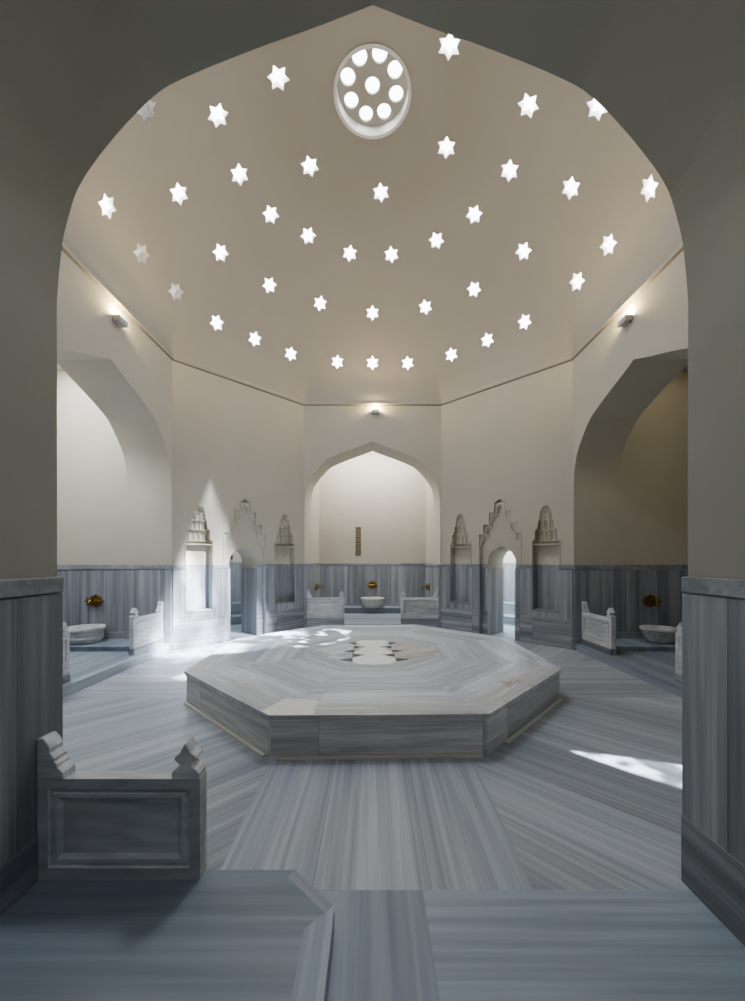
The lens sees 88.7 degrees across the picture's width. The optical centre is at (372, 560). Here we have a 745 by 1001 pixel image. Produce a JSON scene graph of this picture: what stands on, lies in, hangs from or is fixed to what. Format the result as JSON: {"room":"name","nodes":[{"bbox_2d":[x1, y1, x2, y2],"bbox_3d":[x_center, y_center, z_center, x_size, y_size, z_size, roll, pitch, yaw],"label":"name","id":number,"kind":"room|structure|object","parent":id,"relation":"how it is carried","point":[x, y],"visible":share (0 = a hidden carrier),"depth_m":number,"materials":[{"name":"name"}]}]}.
{"room":"spa","nodes":[
{"label":"spa","id":0,"kind":"room"},
{"bbox_2d":[57,371,126,569],"bbox_3d":[-5.075,-0.900,5.250,1.370,5.000,3.386,0,0,0],"label":"wall","id":1,"kind":"structure","parent":0,"point":[91,467],"depth_m":6.82,"materials":[{"name":"paint"}]},
{"bbox_2d":[57,243,173,649],"bbox_3d":[-4.619,-1.050,5.250,2.098,5.300,3.200,0,0,0],"label":"wall","id":2,"kind":"structure","parent":0,"point":[126,375],"depth_m":6.62,"materials":[{"name":"paint"}]},
{"bbox_2d":[84,594,103,607],"bbox_3d":[-4.930,0.720,6.693,0.290,0.240,0.206,0,0,0],"label":"tap","id":3,"kind":"object","parent":2,"relation":"attached to","point":[95,600],"visible":1,"depth_m":6.74,"materials":[{"name":"gold metal"}]},
{"bbox_2d":[113,314,127,327],"bbox_3d":[-3.545,-3.366,5.350,0.110,0.092,0.180,0,0,0],"label":"wall lamp","id":4,"kind":"object","parent":2,"relation":"attached to","point":[118,319],"visible":1,"depth_m":5.31,"materials":[{"name":"grey metal"}]},
{"bbox_2d":[63,644,168,697],"bbox_3d":[-4.625,1.550,5.250,2.010,0.140,3.090,0,0,0],"label":"floor","id":5,"kind":"structure","parent":0,"point":[87,668],"depth_m":5.52,"materials":[{"name":"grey stone"}]},
{"bbox_2d":[63,622,69,683],"bbox_3d":[-3.755,1.122,4.260,0.094,0.796,0.840,0,0,0],"label":"divider panel","id":6,"kind":"object","parent":5,"relation":"on","point":[66,637],"visible":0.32,"depth_m":4.63,"materials":[{"name":"stone"}]},
{"bbox_2d":[70,639,128,650],"bbox_3d":[-4.762,1.438,6.487,1.724,0.085,0.615,0,0,0],"label":"marble ledge","id":7,"kind":"object","parent":5,"relation":"on","point":[104,644],"visible":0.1,"depth_m":6.20,"materials":[{"name":"grey stone"}]},
{"bbox_2d":[67,624,105,644],"bbox_3d":[-4.900,1.261,6.506,0.570,0.268,0.570,0,0,0],"label":"basin","id":8,"kind":"object","parent":7,"relation":"on","point":[83,634],"visible":0.88,"depth_m":6.34,"materials":[{"name":"white stone"}]},
{"bbox_2d":[129,601,163,655],"bbox_3d":[-3.755,1.122,6.355,0.094,0.796,0.840,0,0,0],"label":"divider panel","id":9,"kind":"object","parent":5,"relation":"on","point":[146,631],"visible":0.96,"depth_m":6.25,"materials":[{"name":"stone"}]},
{"bbox_2d":[229,551,241,601],"bbox_3d":[-3.186,0.100,9.690,2.300,3.000,1.850,0,0,-45],"label":"wall","id":10,"kind":"structure","parent":0,"point":[235,563],"depth_m":10.31,"materials":[{"name":"paint"}]},
{"bbox_2d":[172,355,303,648],"bbox_3d":[-2.867,-1.050,8.117,2.828,5.300,0.825,0,0,-45],"label":"wall","id":11,"kind":"structure","parent":0,"point":[233,442],"depth_m":7.55,"materials":[{"name":"paint"}]},
{"bbox_2d":[185,506,213,612],"bbox_3d":[-3.325,-0.060,7.245,0.250,2.040,0.530,0,0,45],"label":"wall niche","id":12,"kind":"object","parent":11,"relation":"attached to","point":[199,574],"visible":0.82,"depth_m":7.31,"materials":[{"name":"stone"}]},
{"bbox_2d":[194,506,205,519],"bbox_3d":[-3.316,-0.915,7.236,0.124,0.270,0.237,0,0,45],"label":"finial","id":13,"kind":"object","parent":12,"relation":"attached to","point":[199,514],"depth_m":7.25,"materials":[{"name":"stone"}]},
{"bbox_2d":[223,500,266,641],"bbox_3d":[-2.878,0.165,8.110,0.942,2.870,0.819,0,0,-45],"label":"door frame","id":14,"kind":"structure","parent":11,"relation":"in","point":[243,536],"depth_m":8.13,"materials":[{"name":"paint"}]},
{"bbox_2d":[274,514,295,604],"bbox_3d":[-2.017,-0.060,8.553,0.550,2.040,0.250,0,0,-45],"label":"wall niche","id":15,"kind":"object","parent":11,"relation":"attached to","point":[284,571],"visible":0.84,"depth_m":8.64,"materials":[{"name":"stone"}]},
{"bbox_2d":[280,514,288,525],"bbox_3d":[-2.008,-0.915,8.544,0.246,0.270,0.124,0,0,-45],"label":"hood","id":16,"kind":"object","parent":15,"relation":"attached to","point":[284,521],"depth_m":8.56,"materials":[{"name":"stone"}]},
{"bbox_2d":[62,243,682,405],"bbox_3d":[0.000,-3.652,5.375,7.230,0.115,6.980,0,0,0],"label":"trim","id":17,"kind":"structure","parent":11,"relation":"attached to","point":[65,249],"depth_m":6.98,"materials":[{"name":"paint"}]},
{"bbox_2d":[226,624,255,640],"bbox_3d":[-2.927,1.625,9.319,2.540,0.050,2.258,0,0,45],"label":"floor","id":18,"kind":"structure","parent":0,"point":[235,630],"depth_m":8.35,"materials":[{"name":"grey stone"}]},
{"bbox_2d":[230,602,240,624],"bbox_3d":[-3.479,1.360,9.983,2.080,0.480,0.740,0,0,-45],"label":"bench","id":19,"kind":"object","parent":18,"relation":"on","point":[235,607],"visible":0.07,"depth_m":9.86,"materials":[{"name":"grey stone"}]},
{"bbox_2d":[63,5,681,400],"bbox_3d":[0.000,-5.192,5.281,7.846,2.984,7.784,0,0,0],"label":"ceiling","id":20,"kind":"structure","parent":0,"point":[471,99],"depth_m":6.03,"materials":[{"name":"paint"}]},
{"bbox_2d":[99,193,115,218],"bbox_3d":[-3.596,-4.716,4.998,0.371,0.387,0.260,0,0,-4],"label":"skylight","id":21,"kind":"object","parent":20,"relation":"hanging from","point":[106,203],"visible":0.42,"depth_m":5.05,"materials":[{"name":"white glass"}]},
{"bbox_2d":[134,243,148,264],"bbox_3d":[-3.591,-4.678,5.755,0.368,0.386,0.260,0,0,8],"label":"skylight","id":22,"kind":"object","parent":20,"relation":"hanging from","point":[141,253],"visible":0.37,"depth_m":5.83,"materials":[{"name":"white glass"}]},
{"bbox_2d":[137,100,155,121],"bbox_3d":[-2.796,-5.534,4.553,0.394,0.386,0.260,0,0,-14],"label":"skylight","id":23,"kind":"object","parent":20,"relation":"hanging from","point":[146,110],"visible":0.18,"depth_m":4.66,"materials":[{"name":"white glass"}]},
{"bbox_2d":[169,283,183,300],"bbox_3d":[-3.437,-4.617,6.501,0.364,0.383,0.260,0,0,20],"label":"skylight","id":24,"kind":"object","parent":20,"relation":"hanging from","point":[175,290],"visible":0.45,"depth_m":6.56,"materials":[{"name":"white glass"}]},
{"bbox_2d":[170,182,187,204],"bbox_3d":[-2.922,-5.484,5.609,0.394,0.388,0.260,0,0,7],"label":"skylight","id":25,"kind":"object","parent":20,"relation":"hanging from","point":[179,195],"visible":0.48,"depth_m":5.64,"materials":[{"name":"white glass"}]},
{"bbox_2d":[210,315,223,330],"bbox_3d":[-3.050,-4.574,7.307,0.360,0.381,0.260,0,0,34],"label":"skylight","id":26,"kind":"object","parent":20,"relation":"hanging from","point":[216,322],"visible":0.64,"depth_m":7.30,"materials":[{"name":"white glass"}]},
{"bbox_2d":[208,103,228,127],"bbox_3d":[-2.093,-5.997,5.030,0.379,0.357,0.260,0,0,-6],"label":"skylight","id":27,"kind":"object","parent":20,"relation":"hanging from","point":[218,115],"visible":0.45,"depth_m":5.07,"materials":[{"name":"white glass"}]},
{"bbox_2d":[213,244,228,261],"bbox_3d":[-2.697,-5.413,6.624,0.394,0.390,0.260,0,0,27],"label":"skylight","id":28,"kind":"object","parent":20,"relation":"hanging from","point":[220,252],"visible":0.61,"depth_m":6.64,"materials":[{"name":"white glass"}]},
{"bbox_2d":[231,163,247,185],"bbox_3d":[-2.073,-5.978,5.805,0.380,0.359,0.260,0,0,15],"label":"skylight","id":29,"kind":"object","parent":20,"relation":"hanging from","point":[239,174],"visible":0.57,"depth_m":5.84,"materials":[{"name":"white glass"}]},
{"bbox_2d":[248,331,261,345],"bbox_3d":[-2.495,-4.617,7.925,0.260,0.383,0.364,0,0,-43],"label":"skylight","id":30,"kind":"object","parent":20,"relation":"hanging from","point":[255,338],"visible":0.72,"depth_m":7.90,"materials":[{"name":"white glass"}]},
{"bbox_2d":[263,277,276,292],"bbox_3d":[-2.050,-5.431,7.449,0.260,0.390,0.394,0,0,-43],"label":"skylight","id":31,"kind":"object","parent":20,"relation":"hanging from","point":[269,285],"visible":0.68,"depth_m":7.44,"materials":[{"name":"white glass"}]},
{"bbox_2d":[263,205,278,223],"bbox_3d":[-1.766,-5.974,6.487,0.380,0.359,0.260,0,0,35],"label":"skylight","id":32,"kind":"object","parent":20,"relation":"hanging from","point":[270,214],"visible":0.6,"depth_m":6.51,"materials":[{"name":"white glass"}]},
{"bbox_2d":[268,65,289,89],"bbox_3d":[-1.228,-6.277,4.851,0.353,0.320,0.260,0,0,-18],"label":"skylight","id":33,"kind":"object","parent":20,"relation":"hanging from","point":[278,78],"visible":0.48,"depth_m":4.91,"materials":[{"name":"white glass"}]},
{"bbox_2d":[285,347,296,360],"bbox_3d":[-1.840,-4.574,8.436,0.260,0.381,0.360,0,0,-30],"label":"skylight","id":34,"kind":"object","parent":20,"relation":"hanging from","point":[291,353],"visible":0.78,"depth_m":8.39,"materials":[{"name":"white glass"}]},
{"bbox_2d":[301,227,315,243],"bbox_3d":[-1.195,-6.007,6.957,0.260,0.356,0.378,0,0,-35],"label":"skylight","id":35,"kind":"object","parent":20,"relation":"hanging from","point":[308,236],"visible":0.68,"depth_m":6.96,"materials":[{"name":"white glass"}]},
{"bbox_2d":[301,156,318,176],"bbox_3d":[-1.004,-6.289,5.979,0.351,0.318,0.260,0,0,36],"label":"skylight","id":36,"kind":"object","parent":20,"relation":"hanging from","point":[309,166],"visible":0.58,"depth_m":6.02,"materials":[{"name":"white glass"}]},
{"bbox_2d":[314,296,326,310],"bbox_3d":[-1.118,-5.449,8.018,0.260,0.389,0.394,0,0,-22],"label":"skylight","id":37,"kind":"object","parent":20,"relation":"hanging from","point":[320,303],"visible":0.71,"depth_m":7.99,"materials":[{"name":"white glass"}]},
{"bbox_2d":[332,355,342,368],"bbox_3d":[-0.825,-4.596,8.825,0.260,0.382,0.362,0,0,-13],"label":"skylight","id":38,"kind":"object","parent":20,"relation":"hanging from","point":[337,361],"visible":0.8,"depth_m":8.77,"materials":[{"name":"white glass"}]},
{"bbox_2d":[343,245,356,261],"bbox_3d":[-0.444,-5.983,7.339,0.260,0.358,0.380,0,0,-12],"label":"skylight","id":39,"kind":"object","parent":20,"relation":"hanging from","point":[349,254],"visible":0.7,"depth_m":7.34,"materials":[{"name":"white glass"}]},
{"bbox_2d":[333,42,411,138],"bbox_3d":[0.000,-6.606,5.250,1.070,0.420,1.070,0,0,0],"label":"skylight","id":40,"kind":"object","parent":20,"relation":"hanging from","point":[372,90],"visible":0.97,"depth_m":5.30,"materials":[{"name":"white glass"}]},
{"bbox_2d":[367,305,377,320],"bbox_3d":[0.000,-5.413,8.277,0.260,0.390,0.394,0,0,0],"label":"skylight","id":41,"kind":"object","parent":20,"relation":"hanging from","point":[372,313],"visible":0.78,"depth_m":8.25,"materials":[{"name":"white glass"}]},
{"bbox_2d":[367,356,377,369],"bbox_3d":[0.000,-4.617,8.908,0.260,0.383,0.364,0,0,0],"label":"skylight","id":42,"kind":"object","parent":20,"relation":"hanging from","point":[372,362],"visible":0.88,"depth_m":8.84,"materials":[{"name":"white glass"}]},
{"bbox_2d":[373,183,388,202],"bbox_3d":[0.145,-6.301,6.430,0.260,0.316,0.349,0,0,7],"label":"skylight","id":43,"kind":"object","parent":20,"relation":"hanging from","point":[381,191],"visible":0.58,"depth_m":6.45,"materials":[{"name":"white glass"}]},
{"bbox_2d":[384,246,397,262],"bbox_3d":[0.373,-5.978,7.363,0.260,0.359,0.380,0,0,10],"label":"skylight","id":44,"kind":"object","parent":20,"relation":"hanging from","point":[391,254],"visible":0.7,"depth_m":7.36,"materials":[{"name":"white glass"}]},
{"bbox_2d":[402,356,412,369],"bbox_3d":[0.828,-4.574,8.835,0.260,0.381,0.360,0,0,13],"label":"skylight","id":45,"kind":"object","parent":20,"relation":"hanging from","point":[407,362],"visible":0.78,"depth_m":8.78,"materials":[{"name":"white glass"}]},
{"bbox_2d":[419,300,431,314],"bbox_3d":[1.138,-5.404,8.066,0.260,0.390,0.394,0,0,22],"label":"skylight","id":46,"kind":"object","parent":20,"relation":"hanging from","point":[425,306],"visible":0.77,"depth_m":8.04,"materials":[{"name":"white glass"}]},
{"bbox_2d":[429,232,443,248],"bbox_3d":[1.200,-5.978,7.029,0.260,0.359,0.380,0,0,34],"label":"skylight","id":47,"kind":"object","parent":20,"relation":"hanging from","point":[436,240],"visible":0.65,"depth_m":7.03,"materials":[{"name":"white glass"}]},
{"bbox_2d":[438,137,454,158],"bbox_3d":[1.131,-6.294,5.707,0.350,0.317,0.260,0,0,-22],"label":"skylight","id":48,"kind":"object","parent":20,"relation":"hanging from","point":[446,147],"visible":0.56,"depth_m":5.75,"materials":[{"name":"white glass"}]},
{"bbox_2d":[438,34,459,60],"bbox_3d":[0.945,-6.306,4.563,0.348,0.315,0.260,0,0,36],"label":"skylight","id":49,"kind":"object","parent":20,"relation":"hanging from","point":[449,44],"visible":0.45,"depth_m":4.63,"materials":[{"name":"white glass"}]},
{"bbox_2d":[445,347,456,361],"bbox_3d":[1.784,-4.574,8.468,0.260,0.381,0.360,0,0,29],"label":"skylight","id":50,"kind":"object","parent":20,"relation":"hanging from","point":[451,355],"visible":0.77,"depth_m":8.42,"materials":[{"name":"white glass"}]},
{"bbox_2d":[466,205,481,223],"bbox_3d":[1.766,-5.974,6.487,0.380,0.359,0.260,0,0,-35],"label":"skylight","id":51,"kind":"object","parent":20,"relation":"hanging from","point":[473,214],"visible":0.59,"depth_m":6.51,"materials":[{"name":"white glass"}]},
{"bbox_2d":[467,282,480,296],"bbox_3d":[2.039,-5.395,7.515,0.260,0.391,0.394,0,0,42],"label":"skylight","id":52,"kind":"object","parent":20,"relation":"hanging from","point":[473,289],"visible":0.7,"depth_m":7.51,"materials":[{"name":"white glass"}]},
{"bbox_2d":[481,333,493,347],"bbox_3d":[2.448,-4.617,7.968,0.260,0.383,0.364,0,0,42],"label":"skylight","id":53,"kind":"object","parent":20,"relation":"hanging from","point":[486,339],"visible":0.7,"depth_m":7.94,"materials":[{"name":"white glass"}]},
{"bbox_2d":[501,160,517,181],"bbox_3d":[2.111,-5.969,5.737,0.381,0.360,0.260,0,0,-13],"label":"skylight","id":54,"kind":"object","parent":20,"relation":"hanging from","point":[509,170],"visible":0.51,"depth_m":5.77,"materials":[{"name":"white glass"}]},
{"bbox_2d":[515,242,530,259],"bbox_3d":[2.679,-5.431,6.615,0.394,0.390,0.260,0,0,-27],"label":"skylight","id":55,"kind":"object","parent":20,"relation":"hanging from","point":[523,250],"visible":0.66,"depth_m":6.63,"materials":[{"name":"white glass"}]},
{"bbox_2d":[517,314,530,328],"bbox_3d":[2.996,-4.617,7.348,0.364,0.383,0.260,0,0,-35],"label":"skylight","id":56,"kind":"object","parent":20,"relation":"hanging from","point":[524,321],"visible":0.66,"depth_m":7.34,"materials":[{"name":"white glass"}]},
{"bbox_2d":[518,93,538,117],"bbox_3d":[2.068,-6.002,4.922,0.379,0.356,0.260,0,0,9],"label":"skylight","id":57,"kind":"object","parent":20,"relation":"hanging from","point":[528,105],"visible":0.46,"depth_m":4.97,"materials":[{"name":"white glass"}]},
{"bbox_2d":[562,177,579,199],"bbox_3d":[2.943,-5.475,5.508,0.394,0.388,0.260,0,0,-5],"label":"skylight","id":58,"kind":"object","parent":20,"relation":"hanging from","point":[570,189],"visible":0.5,"depth_m":5.54,"materials":[{"name":"white glass"}]},
{"bbox_2d":[569,272,584,290],"bbox_3d":[3.478,-4.658,6.313,0.367,0.385,0.260,0,0,-17],"label":"skylight","id":59,"kind":"object","parent":20,"relation":"hanging from","point":[577,280],"visible":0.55,"depth_m":6.33,"materials":[{"name":"white glass"}]},
{"bbox_2d":[587,98,606,120],"bbox_3d":[2.775,-5.550,4.558,0.394,0.386,0.260,0,0,14],"label":"skylight","id":60,"kind":"object","parent":20,"relation":"in","point":[596,109],"visible":0.28,"depth_m":4.64,"materials":[{"name":"white glass"}]},
{"bbox_2d":[600,234,616,255],"bbox_3d":[3.585,-4.716,5.627,0.371,0.387,0.260,0,0,-6],"label":"skylight","id":61,"kind":"object","parent":20,"relation":"hanging from","point":[608,244],"visible":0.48,"depth_m":5.66,"materials":[{"name":"white glass"}]},
{"bbox_2d":[640,174,657,201],"bbox_3d":[3.570,-4.716,4.748,0.371,0.387,0.260,0,0,8],"label":"skylight","id":62,"kind":"object","parent":20,"relation":"in","point":[649,187],"visible":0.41,"depth_m":4.81,"materials":[{"name":"white glass"}]},
{"bbox_2d":[0,0,744,945],"bbox_3d":[0.000,-1.050,0.761,3.200,5.300,2.338,0,0,0],"label":"wall","id":63,"kind":"structure","parent":0,"point":[671,73],"depth_m":1.72,"materials":[{"name":"paint"}]},
{"bbox_2d":[304,401,440,627],"bbox_3d":[0.000,-1.050,10.039,3.200,5.300,2.438,0,0,0],"label":"wall","id":64,"kind":"structure","parent":0,"point":[333,435],"depth_m":8.85,"materials":[{"name":"paint"}]},
{"bbox_2d":[368,581,376,588],"bbox_3d":[0.000,0.720,11.120,0.290,0.240,0.206,0,0,0],"label":"tap","id":65,"kind":"object","parent":64,"relation":"attached to","point":[372,584],"visible":1,"depth_m":11.21,"materials":[{"name":"gold metal"}]},
{"bbox_2d":[372,409,378,414],"bbox_3d":[0.070,-3.436,8.795,0.180,0.092,0.110,0,0,0],"label":"wall lamp","id":66,"kind":"object","parent":64,"relation":"attached to","point":[374,411],"visible":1,"depth_m":8.74,"materials":[{"name":"grey metal"}]},
{"bbox_2d":[310,451,434,566],"bbox_3d":[0.000,-0.900,10.495,3.386,5.000,1.710,0,0,0],"label":"wall","id":67,"kind":"structure","parent":0,"point":[392,503],"depth_m":11.25,"materials":[{"name":"paint"}]},
{"bbox_2d":[356,527,360,554],"bbox_3d":[-0.420,-0.570,11.254,0.160,0.840,0.032,0,0,0],"label":"brick strip","id":68,"kind":"object","parent":67,"relation":"attached to","point":[358,529],"visible":1,"depth_m":11.24,"materials":[{"name":"brown brick"}]},
{"bbox_2d":[306,613,438,627],"bbox_3d":[0.000,1.550,10.045,3.090,0.140,2.350,0,0,0],"label":"floor","id":69,"kind":"structure","parent":0,"point":[349,618],"depth_m":9.40,"materials":[{"name":"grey stone"}]},
{"bbox_2d":[306,590,343,623],"bbox_3d":[-1.100,1.082,8.915,0.880,0.796,0.094,0,0,0],"label":"divider panel","id":70,"kind":"object","parent":69,"relation":"on","point":[318,610],"visible":1,"depth_m":8.88,"materials":[{"name":"stone"}]},
{"bbox_2d":[344,606,400,612],"bbox_3d":[0.000,1.405,10.947,3.080,0.150,0.534,0,0,0],"label":"marble ledge","id":71,"kind":"object","parent":69,"relation":"on","point":[347,609],"visible":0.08,"depth_m":10.70,"materials":[{"name":"grey stone"}]},
{"bbox_2d":[361,597,383,607],"bbox_3d":[0.000,1.196,10.869,0.680,0.268,0.680,0,0,0],"label":"basin","id":72,"kind":"object","parent":71,"relation":"on","point":[367,602],"visible":1,"depth_m":10.62,"materials":[{"name":"white stone"}]},
{"bbox_2d":[401,590,438,623],"bbox_3d":[1.100,1.082,8.915,0.880,0.796,0.094,0,0,0],"label":"divider panel","id":73,"kind":"object","parent":69,"relation":"on","point":[413,610],"visible":1,"depth_m":8.88,"materials":[{"name":"stone"}]},
{"bbox_2d":[63,640,689,889],"bbox_3d":[0.000,1.600,5.350,7.200,0.001,7.000,0,0,0],"label":"floor","id":74,"kind":"structure","parent":0,"point":[588,796],"depth_m":2.65,"materials":[{"name":"stone"}]},
{"bbox_2d":[184,625,562,760],"bbox_3d":[0.010,1.422,5.239,4.324,0.356,4.346,0,0,-1],"label":"platform","id":75,"kind":"object","parent":74,"relation":"on","point":[323,692],"visible":1,"depth_m":3.78,"materials":[{"name":"stone"}]},
{"bbox_2d":[492,624,518,640],"bbox_3d":[2.927,1.625,9.319,2.540,0.050,2.258,0,0,-45],"label":"floor","id":76,"kind":"structure","parent":0,"point":[509,630],"depth_m":8.35,"materials":[{"name":"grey stone"}]},
{"bbox_2d":[504,602,514,624],"bbox_3d":[3.479,1.360,9.983,2.080,0.480,0.740,0,0,45],"label":"bench","id":77,"kind":"object","parent":76,"relation":"on","point":[509,607],"visible":0.07,"depth_m":9.86,"materials":[{"name":"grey stone"}]},
{"bbox_2d":[441,355,572,648],"bbox_3d":[2.867,-1.050,8.117,2.828,5.300,0.825,0,0,45],"label":"wall","id":78,"kind":"structure","parent":0,"point":[511,442],"depth_m":7.58,"materials":[{"name":"paint"}]},
{"bbox_2d":[449,514,470,604],"bbox_3d":[2.017,-0.060,8.553,0.550,2.040,0.250,0,0,45],"label":"wall niche","id":79,"kind":"object","parent":78,"relation":"attached to","point":[459,571],"visible":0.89,"depth_m":8.64,"materials":[{"name":"stone"}]},
{"bbox_2d":[456,514,464,525],"bbox_3d":[2.008,-0.915,8.544,0.246,0.270,0.124,0,0,45],"label":"hood","id":80,"kind":"object","parent":79,"relation":"attached to","point":[460,521],"depth_m":8.56,"materials":[{"name":"stone"}]},
{"bbox_2d":[478,500,521,641],"bbox_3d":[2.878,0.165,8.110,0.942,2.870,0.819,0,0,45],"label":"door frame","id":81,"kind":"structure","parent":78,"relation":"in","point":[501,536],"depth_m":8.13,"materials":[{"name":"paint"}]},
{"bbox_2d":[531,506,559,612],"bbox_3d":[3.325,-0.060,7.245,0.250,2.040,0.530,0,0,-45],"label":"wall niche","id":82,"kind":"object","parent":78,"relation":"attached to","point":[545,574],"visible":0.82,"depth_m":7.31,"materials":[{"name":"stone"}]},
{"bbox_2d":[539,506,550,519],"bbox_3d":[3.316,-0.915,7.236,0.124,0.270,0.237,0,0,-45],"label":"hood","id":83,"kind":"object","parent":82,"relation":"attached to","point":[545,514],"depth_m":7.25,"materials":[{"name":"stone"}]},
{"bbox_2d":[503,551,515,601],"bbox_3d":[3.186,0.100,9.690,1.850,3.000,2.300,0,0,-45],"label":"wall","id":84,"kind":"structure","parent":0,"point":[509,561],"depth_m":10.30,"materials":[{"name":"paint"}]},
{"bbox_2d":[319,890,744,1000],"bbox_3d":[0.000,1.600,0.725,3.146,0.001,2.250,0,0,0],"label":"floor","id":85,"kind":"structure","parent":0,"point":[389,945],"depth_m":1.58,"materials":[{"name":"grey stone"}]},
{"bbox_2d":[0,870,333,1000],"bbox_3d":[-0.853,1.538,0.733,1.380,0.125,2.166,0,0,0],"label":"platform","id":86,"kind":"object","parent":85,"relation":"on","point":[223,935],"visible":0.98,"depth_m":1.49,"materials":[{"name":"grey stone"}]},
{"bbox_2d":[37,731,206,879],"bbox_3d":[-1.171,1.147,1.793,0.750,0.656,0.078,0,0,0],"label":"divider panel","id":87,"kind":"object","parent":86,"relation":"on","point":[92,825],"visible":1,"depth_m":1.77,"materials":[{"name":"stone"}]},
{"bbox_2d":[576,644,681,697],"bbox_3d":[4.625,1.550,5.250,2.010,0.140,3.090,0,0,0],"label":"floor","id":88,"kind":"structure","parent":0,"point":[656,668],"depth_m":5.52,"materials":[{"name":"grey stone"}]},
{"bbox_2d":[581,601,615,655],"bbox_3d":[3.755,1.122,6.355,0.094,0.796,0.840,0,0,0],"label":"divider panel","id":89,"kind":"object","parent":88,"relation":"on","point":[598,631],"visible":0.98,"depth_m":6.25,"materials":[{"name":"stone"}]},
{"bbox_2d":[616,639,674,650],"bbox_3d":[4.762,1.438,6.487,1.724,0.085,0.615,0,0,0],"label":"marble ledge","id":90,"kind":"object","parent":88,"relation":"on","point":[621,644],"visible":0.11,"depth_m":6.25,"materials":[{"name":"grey stone"}]},
{"bbox_2d":[639,625,677,643],"bbox_3d":[4.900,1.270,6.506,0.570,0.250,0.570,0,0,0],"label":"basin","id":91,"kind":"object","parent":90,"relation":"on","point":[659,634],"visible":0.85,"depth_m":6.37,"materials":[{"name":"white stone"}]},
{"bbox_2d":[675,622,681,683],"bbox_3d":[3.755,1.122,4.260,0.094,0.796,0.840,0,0,0],"label":"divider panel","id":92,"kind":"object","parent":88,"relation":"on","point":[678,635],"visible":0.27,"depth_m":4.63,"materials":[{"name":"stone"}]},
{"bbox_2d":[571,243,687,649],"bbox_3d":[4.619,-1.050,5.250,2.098,5.300,3.200,0,0,0],"label":"wall","id":93,"kind":"structure","parent":0,"point":[618,375],"depth_m":6.62,"materials":[{"name":"paint"}]},
{"bbox_2d":[617,314,631,327],"bbox_3d":[3.545,-3.366,5.350,0.110,0.092,0.180,0,0,0],"label":"wall lamp","id":94,"kind":"object","parent":93,"relation":"attached to","point":[626,319],"visible":1,"depth_m":5.31,"materials":[{"name":"grey metal"}]},
{"bbox_2d":[643,594,661,607],"bbox_3d":[4.950,0.720,6.693,0.290,0.240,0.206,0,0,0],"label":"tap","id":95,"kind":"object","parent":93,"relation":"attached to","point":[649,600],"visible":1,"depth_m":6.75,"materials":[{"name":"gold metal"}]},
{"bbox_2d":[618,371,687,569],"bbox_3d":[5.075,-0.900,5.250,1.370,5.000,3.386,0,0,0],"label":"wall","id":96,"kind":"structure","parent":0,"point":[653,467],"depth_m":6.82,"materials":[{"name":"paint"}]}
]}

